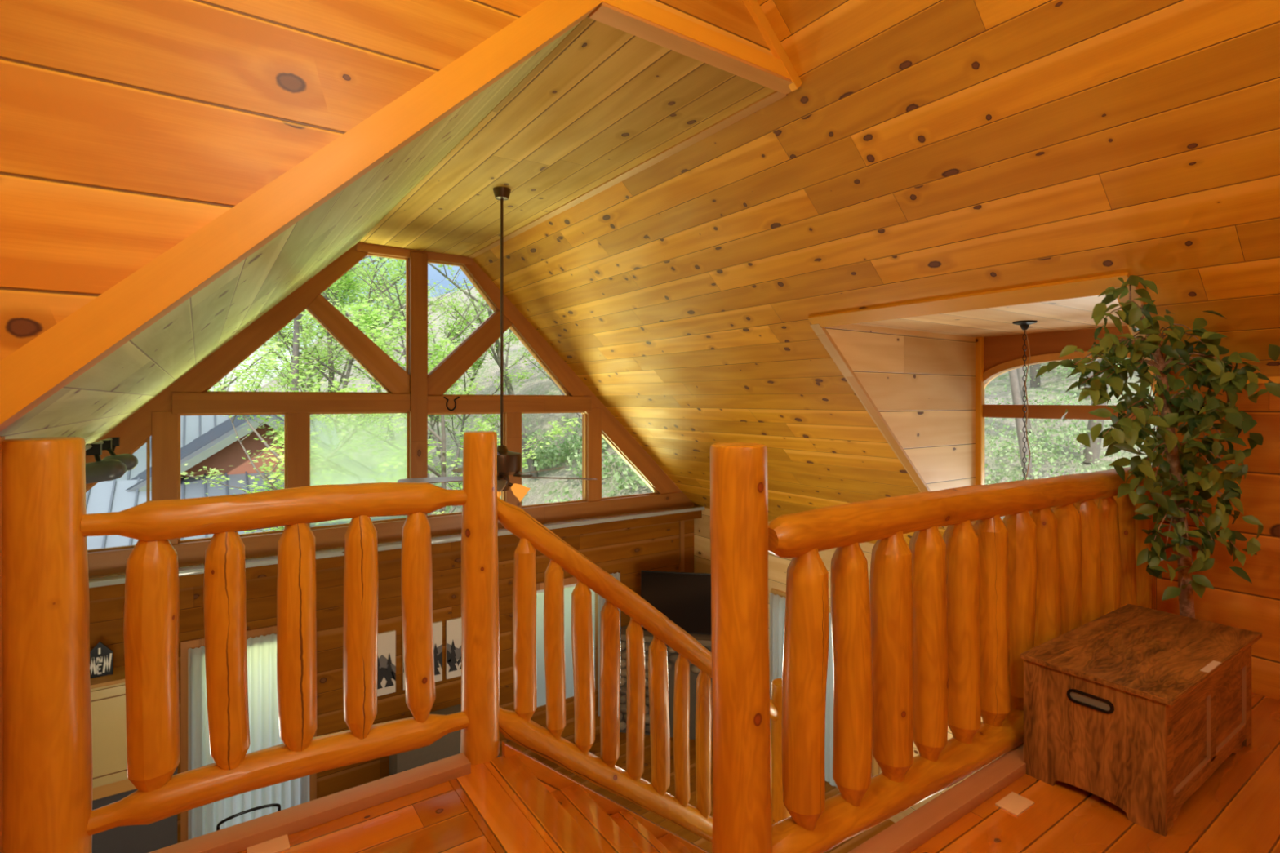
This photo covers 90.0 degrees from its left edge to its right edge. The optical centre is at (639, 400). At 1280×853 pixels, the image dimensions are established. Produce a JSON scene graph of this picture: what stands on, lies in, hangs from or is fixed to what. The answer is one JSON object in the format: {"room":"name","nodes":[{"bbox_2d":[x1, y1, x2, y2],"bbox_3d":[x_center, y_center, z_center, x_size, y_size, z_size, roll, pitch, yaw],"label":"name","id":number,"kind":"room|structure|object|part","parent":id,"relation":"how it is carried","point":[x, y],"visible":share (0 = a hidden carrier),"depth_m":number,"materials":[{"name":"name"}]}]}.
{"room":"cabin loft landing","nodes":[
{"label":"cabin loft landing","id":0,"kind":"room"},
{"bbox_2d":[0,21,581,444],"bbox_3d":[-2.917,-0.106,3.734,3.281,3.227,4.740,0,0,-35],"label":"ceiling","id":1,"kind":"structure","parent":0,"point":[108,393],"depth_m":2.90,"materials":[{"name":"brown wood"}]},
{"bbox_2d":[85,436,137,484],"bbox_3d":[-3.775,0.399,4.607,0.267,0.261,2.090,0,0,-35],"label":"track light","id":2,"kind":"object","parent":1,"relation":"attached to","point":[113,467],"visible":0.94,"depth_m":3.98,"materials":[{"name":"black metal"}]},
{"bbox_3d":[-3.384,0.380,4.002,0.130,0.142,0.027,0,0,34],"label":"arm","id":3,"kind":"part","parent":2,"relation":"part of","materials":[{"name":"black metal"}]},
{"bbox_3d":[-3.808,0.394,4.629,0.177,0.142,0.027,0,0,23],"label":"arm","id":4,"kind":"part","parent":2,"relation":"part of","materials":[{"name":"black metal"}]},
{"bbox_2d":[0,0,773,360],"bbox_3d":[-0.491,-0.997,2.466,3.109,2.399,0.100,0,0,-35],"label":"ceiling","id":5,"kind":"structure","parent":0,"point":[128,127],"depth_m":1.82,"materials":[{"name":"brown wood"}]},
{"bbox_2d":[0,3,599,431],"bbox_3d":[-0.983,-0.707,2.122,1.924,1.837,0.130,0,0,-35],"label":"trim","id":6,"kind":"structure","parent":5,"relation":"attached to","point":[47,394],"depth_m":1.99,"materials":[{"name":"brown wood"}]},
{"bbox_2d":[0,0,601,424],"bbox_3d":[-0.975,-0.764,2.066,2.017,1.932,0.032,0,0,-35],"label":"ceiling beam","id":7,"kind":"structure","parent":5,"relation":"attached to","point":[56,353],"depth_m":1.92,"materials":[{"name":"brown wood"}]},
{"bbox_2d":[466,90,787,258],"bbox_3d":[-0.595,-1.618,5.324,0.062,0.016,4.755,0,0,-35],"label":"trim","id":8,"kind":"structure","parent":5,"relation":"attached to","point":[775,95],"depth_m":4.31,"materials":[{"name":"brown wood"}]},
{"bbox_2d":[589,1,801,94],"bbox_3d":[0.308,-1.619,2.995,1.193,0.014,0.105,0,0,-35],"label":"trim","id":9,"kind":"structure","parent":5,"relation":"attached to","point":[605,13],"depth_m":2.92,"materials":[{"name":"brown wood"}]},
{"bbox_2d":[600,0,791,79],"bbox_3d":[0.314,-1.663,2.952,1.173,0.075,0.034,0,0,-35],"label":"trim","id":10,"kind":"structure","parent":5,"relation":"attached to","point":[642,9],"depth_m":2.90,"materials":[{"name":"brown wood"}]},
{"bbox_2d":[742,0,802,91],"bbox_3d":[0.561,-1.891,3.120,0.634,0.610,0.038,0,0,-35],"label":"trim","id":11,"kind":"structure","parent":5,"relation":"attached to","point":[753,7],"depth_m":3.17,"materials":[{"name":"brown wood"}]},
{"bbox_2d":[89,519,693,852],"bbox_3d":[-2.455,2.880,7.006,7.755,2.840,0.155,0,0,-35],"label":"wall","id":12,"kind":"structure","parent":0,"point":[628,552],"depth_m":6.77,"materials":[{"name":"wood"}]},
{"bbox_2d":[89,666,127,788],"bbox_3d":[-4.380,2.725,5.390,0.560,0.850,0.348,0,0,-35],"label":"upper cabinet","id":13,"kind":"object","parent":12,"relation":"attached to","point":[108,693],"visible":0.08,"depth_m":5.24,"materials":[{"name":"beige paint"}]},
{"bbox_2d":[89,641,112,678],"bbox_3d":[-4.495,2.155,5.327,0.170,0.290,0.026,0,0,-35],"label":"sign","id":14,"kind":"object","parent":13,"relation":"on","point":[100,656],"visible":0.91,"depth_m":5.33,"materials":[{"name":"wood"}]},
{"bbox_3d":[-4.383,2.315,5.394,0.560,0.030,0.338,0,0,-35],"label":"cornice","id":15,"kind":"part","parent":13,"relation":"part of","materials":[{"name":"brown wood"}]},
{"bbox_3d":[-4.298,2.750,5.271,0.420,0.640,0.003,0,0,-35],"label":"door moulding","id":16,"kind":"part","parent":13,"relation":"part of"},
{"bbox_2d":[92,778,136,800],"bbox_3d":[-4.845,3.216,5.139,1.650,0.128,0.240,0,0,-35],"label":"trim","id":17,"kind":"structure","parent":12,"relation":"attached to","point":[104,791],"depth_m":5.31,"materials":[{"name":"brown wood"}]},
{"bbox_2d":[180,617,316,842],"bbox_3d":[-3.703,3.237,6.107,1.100,2.125,0.120,0,0,-35],"label":"door","id":18,"kind":"structure","parent":12,"relation":"in","point":[185,646],"depth_m":5.77,"materials":[{"name":"wood"}]},
{"bbox_2d":[187,633,309,839],"bbox_3d":[-3.656,3.242,6.030,0.980,2.016,0.059,0,0,-35],"label":"door curtain","id":19,"kind":"object","parent":18,"relation":"hanging from","point":[263,708],"visible":0.34,"depth_m":6.03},
{"bbox_2d":[377,630,395,696],"bbox_3d":[-2.748,2.775,6.705,0.360,0.650,0.037,0,0,-35],"label":"print","id":20,"kind":"object","parent":12,"relation":"attached to","point":[386,664],"visible":0.55,"depth_m":6.74},
{"bbox_2d":[85,242,693,577],"bbox_3d":[-2.462,-0.073,7.017,7.755,3.146,0.212,0,0,-35],"label":"window","id":21,"kind":"structure","parent":12,"relation":"in","point":[346,451],"depth_m":6.75,"materials":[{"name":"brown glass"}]},
{"bbox_3d":[-2.934,0.710,6.710,0.990,1.180,0.001,0,0,-35],"label":"pane","id":22,"kind":"part","parent":21,"relation":"part of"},
{"bbox_3d":[-2.462,1.397,7.017,7.755,0.205,0.190,0,0,-35],"label":"sill","id":23,"kind":"part","parent":21,"relation":"part of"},
{"bbox_2d":[88,510,702,600],"bbox_3d":[-2.374,1.603,6.889,7.755,0.115,0.180,0,0,-35],"label":"trim","id":24,"kind":"structure","parent":12,"relation":"attached to","point":[100,593],"depth_m":6.69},
{"bbox_2d":[88,504,705,587],"bbox_3d":[-2.357,1.512,6.864,7.755,0.045,0.260,0,0,-35],"label":"trim","id":25,"kind":"structure","parent":12,"relation":"attached to","point":[194,569],"depth_m":6.78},
{"bbox_2d":[402,621,442,689],"bbox_3d":[-2.363,2.775,6.970,0.415,0.650,0.037,0,0,-35],"label":"print","id":26,"kind":"object","parent":12,"relation":"attached to","point":[437,626],"visible":0.34,"depth_m":7.05},
{"bbox_2d":[445,617,461,679],"bbox_3d":[-1.992,2.775,7.225,0.385,0.650,0.037,0,0,-35],"label":"print","id":27,"kind":"object","parent":12,"relation":"attached to","point":[453,626],"visible":0.39,"depth_m":7.15},
{"bbox_2d":[536,576,598,692],"bbox_3d":[-0.967,2.982,7.997,1.130,1.535,0.130,0,0,-35],"label":"window","id":28,"kind":"structure","parent":12,"relation":"in","point":[569,580],"depth_m":8.22,"materials":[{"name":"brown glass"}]},
{"bbox_2d":[536,583,595,706],"bbox_3d":[-0.967,3.023,7.997,0.940,1.437,0.050,0,0,-35],"label":"window blind","id":29,"kind":"object","parent":28,"relation":"attached to","point":[540,673],"visible":0.31,"depth_m":8.02,"materials":[{"name":"fabric"}]},
{"bbox_2d":[598,572,620,715],"bbox_3d":[-0.394,3.147,8.276,0.340,1.806,0.058,0,0,-35],"label":"window curtain","id":30,"kind":"object","parent":28,"relation":"hanging from","point":[602,601],"visible":0.23,"depth_m":8.21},
{"bbox_2d":[679,520,684,572],"bbox_3d":[0.589,2.290,9.009,0.070,1.220,0.030,0,0,-35],"label":"trim","id":31,"kind":"structure","parent":12,"relation":"attached to","point":[681,522],"depth_m":8.99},
{"bbox_2d":[358,15,775,256],"bbox_3d":[-1.069,-1.666,4.995,1.193,0.080,4.760,0,0,-35],"label":"ceiling","id":32,"kind":"structure","parent":0,"point":[606,100],"depth_m":3.90,"materials":[{"name":"brown wood"}]},
{"bbox_2d":[397,186,596,502],"bbox_3d":[-1.112,-0.346,4.959,1.434,2.560,1.426,0,0,-35],"label":"ceiling fan","id":33,"kind":"object","parent":32,"relation":"hanging from","point":[508,463],"visible":0.61,"depth_m":4.91,"materials":[{"name":"brown metal"}]},
{"bbox_3d":[-1.487,0.593,4.753,0.585,0.028,0.134,0,0,-25],"label":"blade","id":34,"kind":"part","parent":33,"relation":"part of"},
{"bbox_3d":[-1.379,0.593,5.286,0.134,0.028,0.585,0,0,-43],"label":"blade","id":35,"kind":"part","parent":33,"relation":"part of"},
{"bbox_3d":[-1.147,0.718,5.063,0.132,0.144,0.152,0,0,-35],"label":"lamp shade","id":36,"kind":"part","parent":33,"relation":"part of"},
{"bbox_3d":[-1.067,-0.586,4.946,0.021,1.940,0.021,0,0,-35],"label":"down rod","id":37,"kind":"part","parent":33,"relation":"part of","materials":[{"name":"brown metal"}]},
{"bbox_3d":[-1.014,0.593,4.486,0.134,0.028,0.585,0,0,-7],"label":"blade","id":38,"kind":"part","parent":33,"relation":"part of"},
{"bbox_3d":[-0.913,0.718,4.949,0.149,0.143,0.132,0,0,-35],"label":"lamp shade","id":39,"kind":"part","parent":33,"relation":"part of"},
{"bbox_3d":[-0.839,0.593,5.348,0.134,0.028,0.585,0,0,29],"label":"blade","id":40,"kind":"part","parent":33,"relation":"part of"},
{"bbox_3d":[-0.613,0.593,4.854,0.585,0.028,0.134,0,0,11],"label":"blade","id":41,"kind":"part","parent":33,"relation":"part of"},
{"bbox_2d":[532,732,894,852],"bbox_3d":[0.162,4.350,3.208,7.755,0.100,9.100,0,0,-35],"label":"floor","id":42,"kind":"structure","parent":0,"point":[849,845],"depth_m":7.02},
{"bbox_2d":[216,803,280,831],"bbox_3d":[-3.175,3.844,5.227,0.464,0.912,0.412,0,0,-35],"label":"dining chair","id":43,"kind":"object","parent":42,"relation":"on","point":[278,806],"visible":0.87,"depth_m":5.29,"materials":[{"name":"black metal"}]},
{"bbox_2d":[381,704,499,778],"bbox_3d":[-1.898,3.735,6.282,1.160,1.030,1.000,0,0,-35],"label":"recliner","id":44,"kind":"object","parent":42,"relation":"on","point":[449,745],"visible":0.04,"depth_m":6.36,"materials":[{"name":"grey fabric"}]},
{"bbox_3d":[-2.103,3.560,6.535,0.850,0.680,0.350,0,0,-35],"label":"backrest","id":45,"kind":"part","parent":44,"relation":"part of","materials":[{"name":"grey fabric"}]},
{"bbox_2d":[619,625,712,741],"bbox_3d":[0.547,3.645,8.138,1.523,1.310,1.413,0,0,-35],"label":"stone fireplace","id":46,"kind":"object","parent":42,"relation":"on","point":[704,640],"visible":0.21,"depth_m":8.16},
{"bbox_2d":[640,570,711,635],"bbox_3d":[0.664,2.585,8.067,1.320,0.810,0.120,0,0,10],"label":"television","id":47,"kind":"object","parent":46,"relation":"on","point":[684,598],"visible":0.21,"depth_m":8.08,"materials":[{"name":"black plastic"}]},
{"bbox_2d":[237,692,1279,852],"bbox_3d":[1.372,1.419,1.261,4.610,0.041,4.320,0,0,-35],"label":"floor","id":48,"kind":"structure","parent":0,"point":[1237,809],"depth_m":2.13,"materials":[{"name":"brown wood"}]},
{"bbox_2d":[2,436,92,852],"bbox_3d":[-1.671,0.904,1.802,0.203,1.592,0.198,0,0,-2],"label":"newel post","id":49,"kind":"object","parent":48,"relation":"on","point":[47,731],"visible":0.97,"depth_m":1.73,"materials":[{"name":"wood"}]},
{"bbox_2d":[80,482,469,835],"bbox_3d":[-1.141,0.792,2.171,1.137,1.000,0.151,0,0,-36],"label":"log railing","id":50,"kind":"object","parent":49,"relation":"attached to","point":[151,620],"visible":0.99,"depth_m":2.07,"materials":[{"name":"wood"}]},
{"bbox_3d":[-1.141,0.360,2.171,1.137,0.135,0.133,0,0,-36],"label":"rail","id":51,"kind":"part","parent":50,"relation":"part of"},
{"bbox_3d":[-1.142,1.222,2.173,1.135,0.131,0.124,0,19,-35],"label":"rail","id":52,"kind":"part","parent":50,"relation":"part of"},
{"bbox_2d":[246,834,289,852],"bbox_3d":[-1.157,1.397,1.994,0.112,0.006,0.074,0,0,-35],"label":"pad","id":53,"kind":"object","parent":48,"relation":"on","point":[278,845],"visible":1,"depth_m":2.00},
{"bbox_2d":[148,752,471,852],"bbox_3d":[-1.192,1.380,2.069,1.295,0.040,0.090,0,0,-35],"label":"trim","id":54,"kind":"structure","parent":48,"relation":"on","point":[236,838],"depth_m":2.14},
{"bbox_2d":[460,431,499,764],"bbox_3d":[-0.632,0.762,2.527,0.154,1.272,0.152,0,0,31],"label":"newel post","id":55,"kind":"object","parent":48,"relation":"on","point":[480,628],"visible":0.98,"depth_m":2.46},
{"bbox_2d":[497,496,778,843],"bbox_3d":[0.086,1.481,3.009,1.691,2.209,0.136,0,0,-35],"label":"stair railing","id":56,"kind":"object","parent":55,"relation":"attached to","point":[517,726],"visible":0.77,"depth_m":2.81,"materials":[{"name":"wood"}]},
{"bbox_3d":[0.086,1.896,3.014,0.125,0.126,2.114,-29,-60,30],"label":"rail","id":57,"kind":"part","parent":56,"relation":"part of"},
{"bbox_3d":[0.087,1.060,3.007,0.118,2.110,0.115,-39,27,14],"label":"rail","id":58,"kind":"part","parent":56,"relation":"part of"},
{"bbox_2d":[710,443,772,852],"bbox_3d":[0.280,1.037,1.784,0.171,1.826,0.172,0,0,-26],"label":"newel post","id":59,"kind":"object","parent":48,"relation":"on","point":[742,823],"visible":1,"depth_m":1.72,"materials":[{"name":"wood"}]},
{"bbox_2d":[768,465,1156,852],"bbox_3d":[1.504,0.857,2.604,2.852,1.058,0.167,0,0,-35],"label":"log railing","id":60,"kind":"object","parent":59,"relation":"attached to","point":[936,639],"visible":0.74,"depth_m":2.21,"materials":[{"name":"wood"}]},
{"bbox_3d":[1.507,1.317,2.599,2.851,0.139,0.143,0,0,-34],"label":"rail","id":61,"kind":"part","parent":60,"relation":"part of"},
{"bbox_3d":[1.526,0.399,2.620,2.796,0.140,0.141,0,0,-34],"label":"rail","id":62,"kind":"part","parent":60,"relation":"part of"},
{"bbox_2d":[848,743,1026,852],"bbox_3d":[1.485,1.380,2.472,3.050,0.040,0.077,0,0,-35],"label":"trim","id":63,"kind":"structure","parent":48,"relation":"on","point":[921,825],"depth_m":2.15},
{"bbox_2d":[995,791,1034,816],"bbox_3d":[1.297,1.397,2.216,0.120,0.006,0.074,0,0,-35],"label":"pad","id":64,"kind":"object","parent":48,"relation":"on","point":[1015,804],"visible":1,"depth_m":2.21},
{"bbox_2d":[1020,604,1262,836],"bbox_3d":[1.985,1.175,2.511,1.042,0.450,0.458,0,0,-35],"label":"storage chest","id":65,"kind":"object","parent":48,"relation":"on","point":[1133,708],"visible":1,"depth_m":2.29,"materials":[{"name":"brown wood"}]},
{"bbox_3d":[1.562,1.045,2.224,0.008,0.046,0.142,0,0,-35],"label":"handle","id":66,"kind":"part","parent":65,"relation":"part of","materials":[{"name":"black metal"}]},
{"bbox_3d":[1.569,1.186,2.233,0.018,0.428,0.428,0,0,-35],"label":"panel","id":67,"kind":"part","parent":65,"relation":"part of","materials":[{"name":"brown wood"}]},
{"bbox_3d":[1.985,0.962,2.511,1.042,0.019,0.458,0,0,-35],"label":"lid","id":68,"kind":"part","parent":65,"relation":"part of","materials":[{"name":"brown wood"}]},
{"bbox_3d":[2.075,1.186,2.347,0.944,0.428,0.018,0,0,-35],"label":"panel","id":69,"kind":"part","parent":65,"relation":"part of","materials":[{"name":"brown wood"}]},
{"bbox_3d":[2.083,1.181,2.335,0.944,0.418,0.012,0,0,-35],"label":"frame","id":70,"kind":"part","parent":65,"relation":"part of","materials":[{"name":"brown wood"}]},
{"bbox_3d":[2.361,1.186,2.779,0.018,0.428,0.428,0,0,-35],"label":"panel","id":71,"kind":"part","parent":65,"relation":"part of","materials":[{"name":"brown wood"}]},
{"bbox_2d":[1035,275,1279,618],"bbox_3d":[2.310,0.423,2.922,1.101,2.002,0.479,0,0,-11],"label":"ficus tree","id":72,"kind":"object","parent":48,"relation":"on","point":[1182,464],"visible":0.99,"depth_m":2.90,"materials":[{"name":"green plant"}]},
{"bbox_2d":[693,507,1003,822],"bbox_3d":[3.404,2.710,5.441,0.120,3.180,9.100,0,0,-35],"label":"wall","id":73,"kind":"structure","parent":0,"point":[777,566],"depth_m":7.88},
{"bbox_2d":[770,587,879,777],"bbox_3d":[2.081,3.310,7.292,0.100,1.980,1.510,0,0,-35],"label":"door","id":74,"kind":"structure","parent":73,"relation":"in","point":[875,767],"depth_m":6.70,"materials":[{"name":"brown wood"}]},
{"bbox_2d":[769,592,871,786],"bbox_3d":[1.998,3.302,7.253,0.059,1.896,1.440,0,0,-35],"label":"door curtain","id":75,"kind":"object","parent":74,"relation":"hanging from","point":[777,603],"visible":0.12,"depth_m":7.67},
{"bbox_2d":[983,325,1133,484],"bbox_3d":[3.620,0.236,5.128,0.120,1.768,1.910,0,0,-35],"label":"wall","id":76,"kind":"structure","parent":73,"relation":"in","point":[997,350],"depth_m":5.43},
{"bbox_2d":[974,337,1155,522],"bbox_3d":[3.587,0.316,5.105,0.160,1.768,1.910,0,0,-35],"label":"window","id":77,"kind":"structure","parent":76,"relation":"attached to","point":[983,379],"depth_m":5.57,"materials":[{"name":"brown wood"}]},
{"bbox_3d":[3.066,0.316,5.782,0.050,1.768,0.055,0,0,-35],"label":"casing","id":78,"kind":"part","parent":77,"relation":"part of","materials":[{"name":"brown wood"}]},
{"bbox_3d":[3.599,0.365,5.114,0.110,1.510,1.910,0,0,-35],"label":"frame","id":79,"kind":"part","parent":77,"relation":"part of","materials":[{"name":"brown wood"}]},
{"bbox_2d":[472,0,1279,547],"bbox_3d":[1.730,-0.391,4.348,3.878,3.797,9.000,0,0,-35],"label":"ceiling","id":80,"kind":"structure","parent":0,"point":[924,149],"depth_m":3.29,"materials":[{"name":"brown wood"}]},
{"bbox_2d":[809,322,975,529],"bbox_3d":[2.153,0.475,5.230,2.180,2.106,0.080,0,0,-35],"label":"wall","id":81,"kind":"structure","parent":0,"point":[922,384],"depth_m":5.32,"materials":[{"name":"wood"}]},
{"bbox_2d":[821,326,947,528],"bbox_3d":[2.158,0.478,5.219,2.145,2.052,0.072,0,0,-35],"label":"trim","id":82,"kind":"structure","parent":81,"relation":"attached to","point":[855,382],"depth_m":5.03,"materials":[{"name":"brown wood"}]},
{"bbox_2d":[807,271,1128,327],"bbox_3d":[1.786,-0.563,3.838,0.087,0.085,1.925,0,0,-35],"label":"trim","id":83,"kind":"structure","parent":81,"relation":"attached to","point":[1093,286],"depth_m":3.62,"materials":[{"name":"brown wood"}]},
{"bbox_2d":[854,294,1127,337],"bbox_3d":[2.690,-0.608,4.460,2.170,0.080,1.805,0,0,-35],"label":"ceiling","id":84,"kind":"structure","parent":0,"point":[1073,313],"depth_m":4.52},
{"bbox_2d":[1012,320,1037,479],"bbox_3d":[2.782,0.697,4.631,0.340,2.530,0.340,0,0,-35],"label":"pendant lamp","id":85,"kind":"object","parent":84,"relation":"hanging from","point":[1024,325],"visible":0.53,"depth_m":4.62,"materials":[{"name":"black metal"}]},
{"bbox_3d":[2.782,0.639,4.631,0.021,2.306,0.021,0,0,-18],"label":"chain","id":86,"kind":"part","parent":85,"relation":"part of","materials":[{"name":"black metal"}]},
{"bbox_3d":[2.792,0.642,4.616,0.041,2.301,0.030,0,0,-35],"label":"cord","id":87,"kind":"part","parent":85,"relation":"part of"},
{"bbox_2d":[1115,284,1168,386],"bbox_3d":[3.218,0.475,3.684,2.180,2.106,0.080,0,0,-35],"label":"wall","id":88,"kind":"structure","parent":0,"point":[1134,295],"depth_m":3.09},
{"bbox_2d":[1116,297,1156,395],"bbox_3d":[3.209,0.478,3.693,2.145,2.052,0.072,0,0,-35],"label":"trim","id":89,"kind":"structure","parent":88,"relation":"attached to","point":[1117,298],"depth_m":3.32,"materials":[{"name":"brown wood"}]},
{"bbox_2d":[1155,383,1279,700],"bbox_3d":[3.648,0.776,2.108,0.100,1.848,3.135,0,0,-35],"label":"wall","id":90,"kind":"structure","parent":0,"point":[1235,602],"depth_m":3.06,"materials":[{"name":"brown wood"}]},
{"bbox_2d":[1147,490,1156,609],"bbox_3d":[2.703,1.070,3.427,0.090,1.260,0.112,0,0,-35],"label":"trim","id":91,"kind":"structure","parent":90,"relation":"attached to","point":[1154,579],"depth_m":3.36,"materials":[{"name":"brown wood"}]},
{"bbox_2d":[1152,376,1279,385],"bbox_3d":[3.597,-0.095,2.080,0.015,0.032,3.145,0,0,-35],"label":"trim","id":92,"kind":"structure","parent":90,"relation":"attached to","point":[1273,379],"depth_m":3.00,"materials":[{"name":"brown wood"}]},
{"bbox_3d":[1.894,3.020,3.508,1.100,0.060,1.170,0,0,-35],"label":"floor","id":93,"kind":"structure","parent":0,"visible":0},
{"bbox_2d":[502,741,710,852],"bbox_3d":[0.625,2.398,2.632,2.046,2.104,1.157,0,0,-35],"label":"stair","id":94,"kind":"structure","parent":93,"relation":"on","point":[614,828],"depth_m":2.59,"materials":[{"name":"brown wood"}]},
{"bbox_2d":[770,678,791,824],"bbox_3d":[0.774,2.320,3.498,0.133,1.560,0.131,0,0,6],"label":"newel post","id":95,"kind":"object","parent":94,"relation":"attached to","point":[780,812],"visible":0.3,"depth_m":3.45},
{"bbox_3d":[-0.551,-0.248,-0.094,0.105,3.896,4.270,0,0,-35],"label":"wall","id":96,"kind":"structure","parent":0,"visible":0},
{"bbox_2d":[0,435,4,852],"bbox_3d":[-1.710,0.899,1.688,0.038,1.602,0.080,0,0,-35],"label":"trim","id":97,"kind":"structure","parent":96,"relation":"attached to","point":[2,437],"depth_m":1.70,"materials":[{"name":"brown wood"}]},
{"label":"outside","id":98,"kind":"structure","parent":0,"visible":0},
{"bbox_2d":[255,287,1155,787],"bbox_3d":[-7.363,-8.837,28.320,100.000,27.674,85.000,0,0,-35],"label":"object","id":99,"kind":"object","parent":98,"point":[540,487],"depth_m":18.90,"materials":[{"name":"plant"}]},
{"bbox_2d":[85,413,331,549],"bbox_3d":[-12.466,2.422,10.721,15.630,5.155,7.200,0,0,-35],"label":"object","id":100,"kind":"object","parent":99,"relation":"on","point":[206,441],"visible":0.2,"depth_m":11.80,"materials":[{"name":"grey metal"}]},
{"bbox_2d":[217,279,340,390],"bbox_3d":[-14.761,-1.687,22.035,7.797,10.195,7.335,0,0,15],"label":"leafy tree","id":101,"kind":"object","parent":99,"relation":"on","point":[309,329],"visible":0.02,"depth_m":21.80,"materials":[{"name":"green plant"}]},
{"bbox_2d":[180,333,444,533],"bbox_3d":[-4.715,1.663,9.168,3.647,5.486,3.343,0,0,44],"label":"leafy tree","id":102,"kind":"object","parent":99,"relation":"on","point":[267,482],"visible":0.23,"depth_m":9.26,"materials":[{"name":"green plant"}]},
{"bbox_2d":[247,263,399,391],"bbox_3d":[-12.163,-0.979,23.826,5.230,9.012,7.576,0,0,-32],"label":"leafy tree","id":103,"kind":"object","parent":99,"relation":"on","point":[313,351],"visible":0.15,"depth_m":23.52,"materials":[{"name":"green plant"}]},
{"bbox_2d":[256,255,405,391],"bbox_3d":[-7.625,-1.457,14.879,7.654,10.988,8.842,0,0,-18],"label":"leafy tree","id":104,"kind":"object","parent":99,"relation":"on","point":[296,323],"visible":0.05,"depth_m":16.13,"materials":[{"name":"green plant"}]},
{"bbox_2d":[265,257,447,417],"bbox_3d":[-8.835,-1.078,20.186,7.302,9.557,6.870,0,0,-34],"label":"leafy tree","id":105,"kind":"object","parent":99,"relation":"on","point":[344,281],"visible":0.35,"depth_m":19.69,"materials":[{"name":"green plant"}]},
{"bbox_2d":[306,256,405,414],"bbox_3d":[-9.729,-2.453,20.385,8.303,11.920,9.592,0,0,2],"label":"leafy tree","id":106,"kind":"object","parent":99,"relation":"on","point":[327,334],"visible":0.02,"depth_m":21.22,"materials":[{"name":"green plant"}]},
{"bbox_2d":[287,256,439,439],"bbox_3d":[-11.954,-2.821,27.463,7.264,9.500,6.835,0,0,12],"label":"leafy tree","id":107,"kind":"object","parent":99,"relation":"on","point":[384,272],"visible":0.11,"depth_m":27.38,"materials":[{"name":"green plant"}]},
{"bbox_2d":[317,257,488,515],"bbox_3d":[-6.381,-0.037,17.512,5.692,8.171,6.575,0,0,-20],"label":"leafy tree","id":108,"kind":"object","parent":99,"relation":"on","point":[325,295],"visible":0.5,"depth_m":17.00,"materials":[{"name":"green plant"}]},
{"bbox_2d":[285,291,582,514],"bbox_3d":[-3.748,1.189,11.649,3.705,6.385,5.368,0,0,32],"label":"leafy tree","id":109,"kind":"object","parent":99,"relation":"on","point":[441,451],"visible":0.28,"depth_m":11.60,"materials":[{"name":"green plant"}]},
{"bbox_2d":[389,262,537,479],"bbox_3d":[-4.490,-2.749,20.324,7.453,10.369,7.921,0,0,-33],"label":"leafy tree","id":110,"kind":"object","parent":99,"relation":"on","point":[497,357],"visible":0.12,"depth_m":19.60,"materials":[{"name":"green plant"}]},
{"bbox_2d":[395,315,533,489],"bbox_3d":[-5.526,0.417,20.233,4.934,5.868,3.406,0,0,37],"label":"leafy tree","id":111,"kind":"object","parent":99,"relation":"on","point":[474,367],"visible":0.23,"depth_m":19.79,"materials":[{"name":"green plant"}]},
{"bbox_2d":[458,300,530,395],"bbox_3d":[-5.098,-2.508,26.204,4.459,5.831,4.195,0,0,-41],"label":"leafy tree","id":112,"kind":"object","parent":99,"relation":"on","point":[482,314],"visible":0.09,"depth_m":25.94,"materials":[{"name":"green plant"}]},
{"bbox_2d":[427,417,652,592],"bbox_3d":[0.520,0.699,18.225,14.484,7.493,12.508,0,0,-35],"label":"undergrowth","id":113,"kind":"object","parent":99,"relation":"on","point":[542,460],"visible":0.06,"depth_m":19.02,"materials":[{"name":"green plant"}]},
{"bbox_2d":[503,349,582,420],"bbox_3d":[-1.224,-1.219,17.432,5.942,8.259,6.316,0,0,19],"label":"leafy tree","id":114,"kind":"object","parent":99,"relation":"on","point":[524,353],"visible":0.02,"depth_m":16.77,"materials":[{"name":"green plant"}]},
{"bbox_2d":[1008,368,1034,479],"bbox_3d":[5.900,-2.039,10.919,5.120,7.351,5.915,0,0,32],"label":"leafy tree","id":115,"kind":"object","parent":99,"relation":"on","point":[1014,381],"visible":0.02,"depth_m":9.95,"materials":[{"name":"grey plant"}]},
{"bbox_2d":[1016,367,1031,431],"bbox_3d":[7.631,-3.168,12.536,6.046,7.513,5.234,0,0,-15],"label":"leafy tree","id":116,"kind":"object","parent":99,"relation":"on","point":[1020,372],"visible":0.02,"depth_m":11.70,"materials":[{"name":"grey plant"}]},
{"bbox_2d":[1029,364,1040,387],"bbox_3d":[7.231,-5.074,13.977,7.781,9.670,6.736,0,0,43],"label":"leafy tree","id":117,"kind":"object","parent":99,"relation":"on","point":[1033,384],"visible":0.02,"depth_m":13.85,"materials":[{"name":"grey plant"}]},
{"bbox_2d":[984,358,1134,484],"bbox_3d":[6.972,0.574,12.461,11.085,5.691,7.182,0,0,-32],"label":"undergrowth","id":118,"kind":"object","parent":99,"relation":"on","point":[1051,460],"visible":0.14,"depth_m":10.54,"materials":[{"name":"green plant"}]},
{"bbox_2d":[1084,359,1097,399],"bbox_3d":[9.735,-4.325,11.761,6.075,8.722,7.018,0,0,-27],"label":"leafy tree","id":119,"kind":"object","parent":99,"relation":"on","point":[1091,374],"visible":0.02,"depth_m":12.19,"materials":[{"name":"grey plant"}]},
{"bbox_2d":[1083,358,1108,463],"bbox_3d":[6.672,-3.935,8.785,7.945,9.874,6.878,0,0,-30],"label":"leafy tree","id":120,"kind":"object","parent":99,"relation":"on","point":[1095,448],"visible":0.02,"depth_m":10.02,"materials":[{"name":"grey plant"}]}
]}

